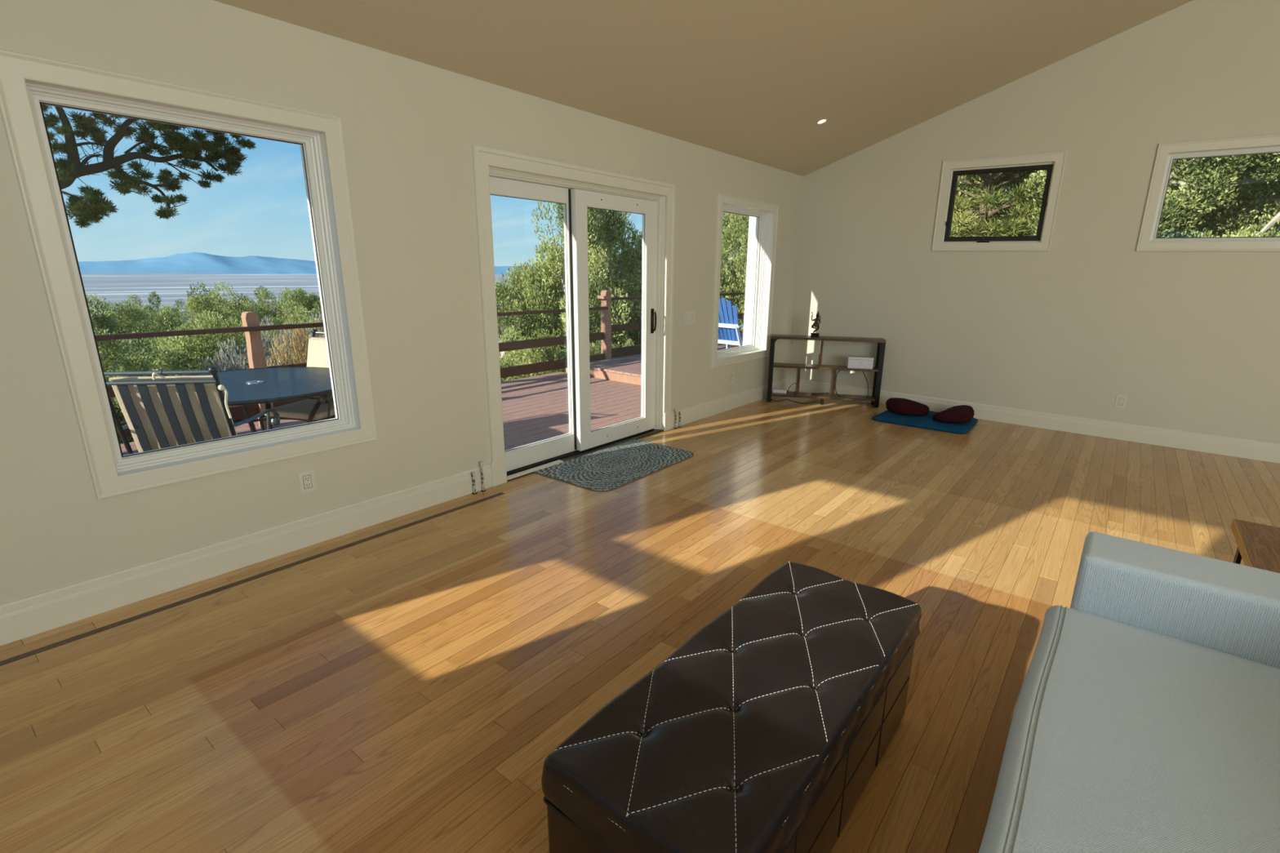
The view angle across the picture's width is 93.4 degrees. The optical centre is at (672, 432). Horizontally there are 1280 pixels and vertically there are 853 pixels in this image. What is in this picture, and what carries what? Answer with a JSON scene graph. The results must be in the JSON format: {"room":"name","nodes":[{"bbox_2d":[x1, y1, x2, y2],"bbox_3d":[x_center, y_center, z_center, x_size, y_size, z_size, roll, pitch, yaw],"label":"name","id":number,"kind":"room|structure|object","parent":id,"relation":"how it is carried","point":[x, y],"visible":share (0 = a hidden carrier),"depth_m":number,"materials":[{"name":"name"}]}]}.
{"room":"living room","nodes":[
{"label":"living room","id":0,"kind":"room"},
{"bbox_2d":[0,0,803,604],"bbox_3d":[-0.985,-0.973,4.300,0.200,2.527,8.364,12,19,35],"label":"wall","id":1,"kind":"structure","parent":0,"point":[410,127],"depth_m":3.20,"materials":[{"name":"paint"}]},
{"bbox_2d":[0,48,377,499],"bbox_3d":[-2.105,-0.658,2.809,0.214,1.667,1.189,12,19,35],"label":"window","id":2,"kind":"structure","parent":1,"relation":"in","point":[28,82],"depth_m":2.60,"materials":[{"name":"white"}]},
{"bbox_2d":[297,469,316,493],"bbox_3d":[-1.929,0.263,3.180,0.008,0.118,0.080,12,19,35],"label":"wall outlet","id":3,"kind":"object","parent":1,"relation":"attached to","point":[307,482],"visible":1,"depth_m":3.18,"materials":[{"name":"white plastic"}]},
{"bbox_2d":[302,474,312,488],"bbox_3d":[-1.927,0.263,3.179,0.001,0.072,0.039,12,19,35],"label":"receptacle","id":4,"kind":"object","parent":3,"relation":"attached to","point":[307,478],"depth_m":3.18,"materials":[{"name":"white plastic"}]},
{"bbox_2d":[0,377,789,645],"bbox_3d":[-0.966,0.204,4.491,0.020,0.158,8.114,12,19,35],"label":"baseboard","id":5,"kind":"structure","parent":1,"relation":"attached to","point":[23,618],"depth_m":2.95,"materials":[{"name":"white wood"}]},
{"bbox_2d":[471,144,675,486],"bbox_3d":[-0.693,-0.885,4.708,0.230,2.171,2.040,12,19,35],"label":"door","id":6,"kind":"structure","parent":1,"relation":"in","point":[497,172],"depth_m":4.62,"materials":[{"name":"white"}]},
{"bbox_2d":[684,311,695,324],"bbox_3d":[0.163,-1.080,5.682,0.009,0.120,0.164,12,19,35],"label":"light switch","id":7,"kind":"object","parent":1,"relation":"attached to","point":[690,316],"visible":1,"depth_m":5.67,"materials":[{"name":"white plastic"}]},
{"bbox_2d":[729,372,733,383],"bbox_3d":[0.634,-0.584,6.486,0.008,0.118,0.078,12,19,35],"label":"wall outlet","id":8,"kind":"object","parent":1,"relation":"attached to","point":[731,374],"visible":1,"depth_m":6.48,"materials":[{"name":"white plastic"}]},
{"bbox_2d":[711,192,778,368],"bbox_3d":[0.700,-1.588,6.427,0.214,1.668,1.203,12,19,35],"label":"window","id":9,"kind":"structure","parent":1,"relation":"in","point":[766,214],"depth_m":6.67,"materials":[{"name":"white"}]},
{"bbox_2d":[0,391,1279,852],"bbox_3d":[2.221,0.998,2.224,8.000,0.050,8.114,12,19,35],"label":"floor","id":10,"kind":"structure","parent":0,"point":[407,683],"depth_m":2.50,"materials":[{"name":"brown wood"}]},
{"bbox_2d":[471,471,477,494],"bbox_3d":[-1.321,0.336,3.997,0.038,0.148,0.039,12,19,35],"label":"pipe stub","id":11,"kind":"object","parent":10,"relation":"on","point":[473,473],"visible":1,"depth_m":3.99,"materials":[{"name":"white metal"}]},
{"bbox_2d":[480,461,485,491],"bbox_3d":[-1.276,0.295,4.036,0.032,0.208,0.032,12,19,35],"label":"pipe stub","id":12,"kind":"object","parent":10,"relation":"on","point":[481,462],"visible":1,"depth_m":4.03,"materials":[{"name":"white metal"}]},
{"bbox_2d":[533,439,693,491],"bbox_3d":[-0.439,0.229,4.719,0.769,0.008,1.163,12,19,34],"label":"doormat","id":13,"kind":"object","parent":10,"relation":"on","point":[614,467],"visible":0.94,"depth_m":4.61,"materials":[{"name":"grey fabric"}]},
{"bbox_2d":[674,408,677,428],"bbox_3d":[0.027,-0.128,5.719,0.032,0.188,0.032,12,19,35],"label":"pipe stub","id":14,"kind":"object","parent":10,"relation":"on","point":[675,409],"visible":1,"depth_m":5.71,"materials":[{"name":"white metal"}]},
{"bbox_2d":[678,411,681,426],"bbox_3d":[0.068,-0.124,5.778,0.035,0.152,0.036,12,19,35],"label":"pipe stub","id":15,"kind":"object","parent":10,"relation":"on","point":[680,412],"visible":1,"depth_m":5.77,"materials":[{"name":"white metal"}]},
{"bbox_2d":[541,561,921,852],"bbox_3d":[0.257,0.842,1.692,0.499,0.453,1.206,12,19,35],"label":"ottoman","id":16,"kind":"object","parent":10,"relation":"on","point":[765,731],"visible":1,"depth_m":1.44,"materials":[{"name":"brown leather"}]},
{"bbox_2d":[771,399,817,403],"bbox_3d":[1.405,-0.361,6.961,0.536,0.038,0.083,3,15,6],"label":"cable","id":17,"kind":"object","parent":10,"relation":"on","point":[771,399],"visible":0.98,"depth_m":6.95,"materials":[{"name":"black plastic"}]},
{"bbox_2d":[766,333,886,408],"bbox_3d":[1.722,-0.701,6.868,1.245,0.757,0.220,3,15,8],"label":"shelf unit","id":18,"kind":"object","parent":10,"relation":"on","point":[874,398],"depth_m":6.81,"materials":[{"name":"brown wood"}]},
{"bbox_2d":[810,311,820,337],"bbox_3d":[1.595,-1.212,6.751,0.112,0.285,0.074,5,16,14],"label":"figurine","id":19,"kind":"object","parent":18,"relation":"on","point":[815,323],"visible":1,"depth_m":6.73,"materials":[{"name":"brown metal"}]},
{"bbox_2d":[835,370,868,399],"bbox_3d":[2.020,-0.531,6.782,0.376,0.328,0.080,3,15,7],"label":"cable","id":20,"kind":"object","parent":18,"relation":"hanging from","point":[838,371],"visible":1,"depth_m":6.79,"materials":[{"name":"black plastic"}]},
{"bbox_2d":[846,355,873,368],"bbox_3d":[2.101,-0.787,6.777,0.272,0.125,0.154,3,15,8],"label":"box","id":21,"kind":"object","parent":18,"relation":"on","point":[852,361],"visible":1,"depth_m":6.71,"materials":[{"name":"white plastic"}]},
{"bbox_2d":[871,409,977,433],"bbox_3d":[2.608,-0.138,6.231,0.917,0.042,0.726,12,18,33],"label":"mat","id":22,"kind":"object","parent":10,"relation":"on","point":[926,421],"visible":0.63,"depth_m":6.02,"materials":[{"name":"blue fabric"}]},
{"bbox_2d":[885,397,929,416],"bbox_3d":[2.456,-0.282,6.356,0.342,0.165,0.456,-13,21,-41],"label":"cushion","id":23,"kind":"object","parent":22,"relation":"on","point":[905,406],"visible":1,"depth_m":6.22,"materials":[{"name":"red fabric"}]},
{"bbox_2d":[932,404,974,423],"bbox_3d":[2.846,-0.197,6.075,0.342,0.165,0.456,15,21,42],"label":"cushion","id":24,"kind":"object","parent":22,"relation":"on","point":[961,414],"visible":1,"depth_m":5.93,"materials":[{"name":"red fabric"}]},
{"bbox_2d":[978,531,1279,852],"bbox_3d":[1.104,0.889,0.964,1.094,0.780,2.425,12,19,35],"label":"sofa","id":25,"kind":"object","parent":10,"relation":"on","point":[1146,717],"visible":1,"depth_m":1.45,"materials":[{"name":"grey fabric"}]},
{"bbox_2d":[1231,518,1279,573],"bbox_3d":[2.429,0.718,2.218,0.598,0.502,0.585,12,19,35],"label":"side table","id":26,"kind":"object","parent":10,"relation":"on","point":[1258,544],"visible":0.43,"depth_m":2.32,"materials":[{"name":"brown wood"}]},
{"bbox_2d":[213,0,1192,176],"bbox_3d":[2.381,-2.229,1.340,8.150,1.593,8.304,12,19,35],"label":"ceiling","id":27,"kind":"structure","parent":0,"point":[751,80],"depth_m":4.13,"materials":[{"name":"beige paint"}]},
{"bbox_2d":[816,118,827,124],"bbox_3d":[1.351,-2.819,5.466,0.095,0.035,0.099,9,17,27],"label":"recessed light","id":28,"kind":"object","parent":27,"relation":"in","point":[824,120],"visible":1,"depth_m":5.46,"materials":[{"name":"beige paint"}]},
{"bbox_2d":[742,0,1279,444],"bbox_3d":[4.459,-1.821,5.099,8.710,4.160,0.150,12,19,35],"label":"wall","id":29,"kind":"structure","parent":0,"point":[1191,340],"depth_m":5.56,"materials":[{"name":"paint"}]},
{"bbox_2d":[931,151,1066,251],"bbox_3d":[3.190,-2.240,5.953,1.064,0.872,0.164,12,19,35],"label":"window","id":30,"kind":"structure","parent":29,"relation":"in","point":[1054,162],"depth_m":5.88,"materials":[{"name":"white wood"}]},
{"bbox_2d":[788,377,1279,463],"bbox_3d":[4.662,0.093,5.325,7.980,0.158,0.020,12,19,35],"label":"baseboard","id":31,"kind":"structure","parent":29,"relation":"attached to","point":[1220,445],"depth_m":5.78,"materials":[{"name":"white"}]},
{"bbox_2d":[1114,395,1127,408],"bbox_3d":[4.173,-0.284,5.613,0.080,0.118,0.008,12,19,35],"label":"wall outlet","id":32,"kind":"object","parent":29,"relation":"attached to","point":[1121,400],"visible":1,"depth_m":5.61,"materials":[{"name":"white plastic"}]},
{"bbox_2d":[1117,397,1124,405],"bbox_3d":[4.171,-0.284,5.611,0.039,0.072,0.003,12,19,35],"label":"receptacle","id":33,"kind":"object","parent":32,"relation":"attached to","point":[1120,400],"depth_m":5.61,"materials":[{"name":"white plastic"}]},
{"bbox_2d":[1135,133,1279,251],"bbox_3d":[4.830,-1.883,4.773,1.718,0.872,0.164,12,19,35],"label":"window","id":34,"kind":"structure","parent":29,"relation":"in","point":[1148,241],"depth_m":5.03,"materials":[{"name":"white wood"}]},
{"label":"outside","id":35,"kind":"structure","parent":0,"visible":0},
{"bbox_2d":[120,372,641,455],"bbox_3d":[-3.190,0.437,4.717,3.304,0.300,9.300,12,19,35],"label":"deck","id":36,"kind":"object","parent":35,"point":[535,409],"visible":0.21,"depth_m":6.90,"materials":[{"name":"brown wood"}]},
{"bbox_2d":[103,366,279,454],"bbox_3d":[-2.821,0.067,3.614,0.646,1.022,0.675,-2,16,-13],"label":"patio chair","id":37,"kind":"object","parent":36,"relation":"on","point":[160,411],"visible":0.58,"depth_m":3.32,"materials":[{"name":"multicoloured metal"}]},
{"bbox_2d":[108,375,236,452],"bbox_3d":[-2.773,-0.084,3.383,0.490,0.485,0.172,-2,16,-13],"label":"cushion","id":38,"kind":"object","parent":37,"relation":"on","point":[167,415],"depth_m":3.32,"materials":[{"name":"fabric"}]},
{"bbox_2d":[188,366,332,432],"bbox_3d":[-3.009,-0.003,4.424,1.388,0.743,1.388,12,19,35],"label":"patio table","id":39,"kind":"object","parent":36,"relation":"on","point":[244,387],"visible":0.34,"depth_m":4.31,"materials":[{"name":"blue glass"}]},
{"bbox_2d":[258,328,335,431],"bbox_3d":[-2.857,-0.278,4.872,0.646,1.022,0.675,5,16,13],"label":"patio chair","id":40,"kind":"object","parent":36,"relation":"on","point":[317,357],"visible":0.27,"depth_m":4.79,"materials":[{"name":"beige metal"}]},
{"bbox_2d":[263,399,335,420],"bbox_3d":[-2.878,-0.184,4.811,0.490,0.050,0.440,5,16,13],"label":"seat cushion","id":41,"kind":"object","parent":40,"relation":"on","point":[300,410],"depth_m":4.67,"materials":[{"name":"beige fabric"}]},
{"bbox_2d":[306,337,333,398],"bbox_3d":[-2.810,-0.525,4.994,0.490,0.485,0.172,5,16,13],"label":"cushion","id":42,"kind":"object","parent":40,"relation":"on","point":[317,357],"depth_m":4.99,"materials":[{"name":"beige fabric"}]},
{"bbox_2d":[95,289,745,438],"bbox_3d":[-2.536,-0.966,7.594,0.175,1.515,14.900,12,19,35],"label":"deck railing","id":43,"kind":"object","parent":36,"relation":"on","point":[251,326],"visible":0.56,"depth_m":7.97,"materials":[{"name":"brown wood"}]},
{"bbox_2d":[565,343,739,385],"bbox_3d":[1.304,-1.129,10.501,3.306,0.450,5.720,12,19,35],"label":"platform","id":44,"kind":"object","parent":36,"relation":"on","point":[625,369],"visible":0.11,"depth_m":8.79,"materials":[{"name":"brown wood"}]},
{"bbox_2d":[717,297,743,348],"bbox_3d":[0.940,-1.654,9.622,0.760,1.008,1.090,12,19,35],"label":"chair","id":45,"kind":"object","parent":44,"relation":"on","point":[729,334],"visible":0.49,"depth_m":9.33,"materials":[{"name":"blue wood"}]},
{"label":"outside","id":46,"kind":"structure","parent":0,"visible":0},
{"bbox_2d":[499,315,520,340],"bbox_3d":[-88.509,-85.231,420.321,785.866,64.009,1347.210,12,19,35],"label":"hillside","id":47,"kind":"structure","parent":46,"point":[502,327],"depth_m":352.89,"materials":[{"name":"green plant"}]},
{"bbox_2d":[88,303,138,371],"bbox_3d":[-15.782,-0.779,15.045,4.097,5.486,4.468,10,18,29],"label":"juniper tree","id":48,"kind":"object","parent":47,"relation":"on","point":[111,331],"visible":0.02,"depth_m":15.89,"materials":[{"name":"green plant"}]},
{"bbox_2d":[92,299,155,333],"bbox_3d":[-18.745,-1.631,21.072,3.028,5.899,3.302,0,15,-5],"label":"juniper tree","id":49,"kind":"object","parent":47,"relation":"on","point":[118,306],"visible":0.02,"depth_m":20.19,"materials":[{"name":"green plant"}]},
{"bbox_2d":[90,316,165,406],"bbox_3d":[-11.367,-0.294,11.895,3.731,4.097,3.655,-13,21,-42],"label":"juniper tree","id":50,"kind":"object","parent":47,"relation":"on","point":[140,342],"visible":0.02,"depth_m":12.03,"materials":[{"name":"green plant"}]},
{"bbox_2d":[85,293,186,368],"bbox_3d":[-15.380,-1.175,17.112,3.719,5.390,3.901,-8,18,-31],"label":"juniper tree","id":51,"kind":"object","parent":47,"relation":"on","point":[104,320],"visible":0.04,"depth_m":16.70,"materials":[{"name":"green plant"}]},
{"bbox_2d":[41,104,256,229],"bbox_3d":[-5.728,-1.691,5.452,2.205,6.334,3.494,12,19,35],"label":"pine tree","id":52,"kind":"object","parent":47,"relation":"on","point":[91,209],"visible":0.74,"depth_m":5.62,"materials":[{"name":"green plant"}]},
{"bbox_2d":[94,332,208,444],"bbox_3d":[-6.838,0.271,7.349,2.670,3.320,2.546,14,20,39],"label":"juniper tree","id":53,"kind":"object","parent":47,"relation":"on","point":[130,363],"visible":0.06,"depth_m":7.45,"materials":[{"name":"green plant"}]},
{"bbox_2d":[113,290,192,330],"bbox_3d":[-22.263,-2.605,26.471,3.660,7.057,3.586,-12,20,-40],"label":"juniper tree","id":54,"kind":"object","parent":47,"relation":"on","point":[146,306],"visible":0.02,"depth_m":25.61,"materials":[{"name":"green plant"}]},
{"bbox_2d":[127,280,264,352],"bbox_3d":[-14.748,-1.822,19.446,4.185,5.944,3.990,7,16,20],"label":"juniper tree","id":55,"kind":"object","parent":47,"relation":"on","point":[196,304],"visible":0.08,"depth_m":18.70,"materials":[{"name":"green plant"}]},
{"bbox_2d":[113,309,279,377],"bbox_3d":[-8.750,-0.466,11.793,3.055,3.843,3.204,7,16,21],"label":"juniper tree","id":56,"kind":"object","parent":47,"relation":"on","point":[191,326],"visible":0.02,"depth_m":11.12,"materials":[{"name":"green plant"}]},
{"bbox_2d":[115,315,292,439],"bbox_3d":[-6.878,-0.052,9.341,2.711,3.367,2.956,0,15,-6],"label":"juniper tree","id":57,"kind":"object","parent":47,"relation":"on","point":[196,344],"visible":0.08,"depth_m":8.60,"materials":[{"name":"green plant"}]},
{"bbox_2d":[185,295,257,324],"bbox_3d":[-18.623,-2.682,26.170,3.972,6.367,4.332,7,16,21],"label":"juniper tree","id":58,"kind":"object","parent":47,"relation":"on","point":[246,295],"visible":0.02,"depth_m":25.40,"materials":[{"name":"green plant"}]},
{"bbox_2d":[199,335,308,422],"bbox_3d":[-5.624,0.119,8.815,1.998,3.171,2.061,7,16,21],"label":"shrub","id":59,"kind":"object","parent":47,"relation":"on","point":[237,364],"visible":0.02,"depth_m":8.04,"materials":[{"name":"green plant"}]},
{"bbox_2d":[211,285,301,324],"bbox_3d":[-14.623,-2.171,21.423,4.021,5.914,4.105,-11,20,-38],"label":"juniper tree","id":60,"kind":"object","parent":47,"relation":"on","point":[264,295],"visible":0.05,"depth_m":20.95,"materials":[{"name":"green plant"}]},
{"bbox_2d":[232,306,315,351],"bbox_3d":[-9.698,-1.108,15.444,3.258,4.200,3.418,-6,17,-24],"label":"juniper tree","id":61,"kind":"object","parent":47,"relation":"on","point":[305,315],"visible":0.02,"depth_m":14.84,"materials":[{"name":"green plant"}]},
{"bbox_2d":[240,306,323,365],"bbox_3d":[-5.752,-0.198,9.841,2.061,3.839,1.998,0,15,-3],"label":"shrub","id":62,"kind":"object","parent":47,"relation":"on","point":[264,342],"visible":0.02,"depth_m":9.26,"materials":[{"name":"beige plant"}]},
{"bbox_2d":[259,286,320,321],"bbox_3d":[-14.260,-2.591,23.544,3.264,6.034,3.560,0,15,-5],"label":"juniper tree","id":63,"kind":"object","parent":47,"relation":"on","point":[308,301],"visible":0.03,"depth_m":22.40,"materials":[{"name":"green plant"}]},
{"bbox_2d":[259,298,322,339],"bbox_3d":[-11.161,-1.893,19.538,4.586,4.864,4.492,-6,17,-25],"label":"juniper tree","id":64,"kind":"object","parent":47,"relation":"on","point":[314,310],"visible":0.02,"depth_m":18.50,"materials":[{"name":"green plant"}]},
{"bbox_2d":[280,285,306,310],"bbox_3d":[-19.474,-3.877,31.517,3.206,7.353,3.057,-13,21,-42],"label":"juniper tree","id":65,"kind":"object","parent":47,"relation":"on","point":[287,298],"visible":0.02,"depth_m":30.44,"materials":[{"name":"green plant"}]},
{"bbox_2d":[266,306,324,366],"bbox_3d":[-4.919,-0.009,8.297,1.003,3.378,1.099,15,21,41],"label":"shrub","id":66,"kind":"object","parent":47,"relation":"on","point":[300,334],"visible":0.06,"depth_m":7.94,"materials":[{"name":"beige plant"}]},
{"bbox_2d":[288,317,324,346],"bbox_3d":[-6.901,-0.745,12.925,2.711,3.596,2.956,0,15,-5],"label":"juniper tree","id":67,"kind":"object","parent":47,"relation":"on","point":[308,333],"visible":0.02,"depth_m":12.54,"materials":[{"name":"green plant"}]},
{"bbox_2d":[495,260,567,377],"bbox_3d":[-3.654,-1.188,12.915,3.503,4.809,3.212,11,18,32],"label":"juniper tree","id":68,"kind":"object","parent":47,"relation":"on","point":[505,302],"visible":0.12,"depth_m":11.85,"materials":[{"name":"green plant"}]},
{"bbox_2d":[499,325,567,382],"bbox_3d":[-2.498,-0.231,10.812,2.456,3.354,2.342,5,16,14],"label":"shrub","id":69,"kind":"object","parent":47,"relation":"on","point":[536,353],"visible":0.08,"depth_m":10.22,"materials":[{"name":"green plant"}]},
{"bbox_2d":[510,200,641,377],"bbox_3d":[-1.831,-2.442,12.285,3.072,6.680,3.045,-1,15,-9],"label":"juniper tree","id":70,"kind":"object","parent":47,"relation":"on","point":[601,259],"visible":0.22,"depth_m":11.56,"materials":[{"name":"green plant"}]},
{"bbox_2d":[526,208,642,356],"bbox_3d":[-1.520,-2.364,13.329,3.311,5.834,3.157,3,15,6],"label":"juniper tree","id":71,"kind":"object","parent":47,"relation":"on","point":[636,253],"visible":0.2,"depth_m":12.31,"materials":[{"name":"green plant"}]},
{"bbox_2d":[565,325,634,355],"bbox_3d":[-1.264,-0.599,11.709,2.042,2.895,2.085,4,16,11],"label":"shrub","id":72,"kind":"object","parent":47,"relation":"on","point":[627,341],"visible":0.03,"depth_m":11.32,"materials":[{"name":"green plant"}]},
{"bbox_2d":[720,217,743,322],"bbox_3d":[1.381,-4.394,17.855,3.929,8.389,3.964,-1,15,-8],"label":"juniper tree","id":73,"kind":"object","parent":47,"relation":"on","point":[726,260],"visible":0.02,"depth_m":16.67,"materials":[{"name":"green plant"}]},
{"bbox_2d":[719,212,749,331],"bbox_3d":[1.839,-3.020,14.479,2.911,5.941,3.175,10,17,28],"label":"juniper tree","id":74,"kind":"object","parent":47,"relation":"on","point":[736,227],"visible":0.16,"depth_m":13.27,"materials":[{"name":"green plant"}]},
{"bbox_2d":[950,169,1047,236],"bbox_3d":[5.066,-2.901,10.159,2.827,5.008,2.910,15,20,40],"label":"pine tree","id":75,"kind":"object","parent":47,"relation":"on","point":[976,223],"visible":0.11,"depth_m":9.50,"materials":[{"name":"green plant"}]},
{"bbox_2d":[952,169,1046,236],"bbox_3d":[6.166,-3.955,12.508,4.216,5.658,4.598,8,17,25],"label":"juniper tree","id":76,"kind":"object","parent":47,"relation":"on","point":[977,180],"visible":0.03,"depth_m":10.86,"materials":[{"name":"green plant"}]},
{"bbox_2d":[996,152,1279,237],"bbox_3d":[7.236,-3.335,9.619,4.085,4.921,4.170,-6,17,-24],"label":"juniper tree","id":77,"kind":"object","parent":47,"relation":"on","point":[1163,231],"visible":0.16,"depth_m":8.42,"materials":[{"name":"green plant"}]},
{"bbox_2d":[1159,153,1279,237],"bbox_3d":[9.039,-4.296,9.774,4.073,4.958,4.272,-9,19,-34],"label":"juniper tree","id":78,"kind":"object","parent":47,"relation":"on","point":[1219,211],"visible":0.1,"depth_m":8.99,"materials":[{"name":"green plant"}]},
{"bbox_2d":[1162,152,1279,237],"bbox_3d":[8.889,-3.083,8.285,3.815,4.809,4.160,-3,16,-16],"label":"juniper tree","id":79,"kind":"object","parent":47,"relation":"on","point":[1275,219],"visible":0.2,"depth_m":8.79,"materials":[{"name":"green plant"}]},
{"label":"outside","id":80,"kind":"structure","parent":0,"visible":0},
{"bbox_2d":[78,252,639,275],"bbox_3d":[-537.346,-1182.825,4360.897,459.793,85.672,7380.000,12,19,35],"label":"mountain range","id":81,"kind":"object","parent":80,"point":[192,262],"visible":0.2,"depth_m":2548.40,"materials":[{"name":"blue"}]},
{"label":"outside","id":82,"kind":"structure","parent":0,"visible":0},
{"bbox_2d":[80,273,519,324],"bbox_3d":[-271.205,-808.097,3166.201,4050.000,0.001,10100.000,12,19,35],"label":"sea water","id":83,"kind":"structure","parent":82,"point":[115,287],"depth_m":1399.48,"materials":[{"name":"liquid"}]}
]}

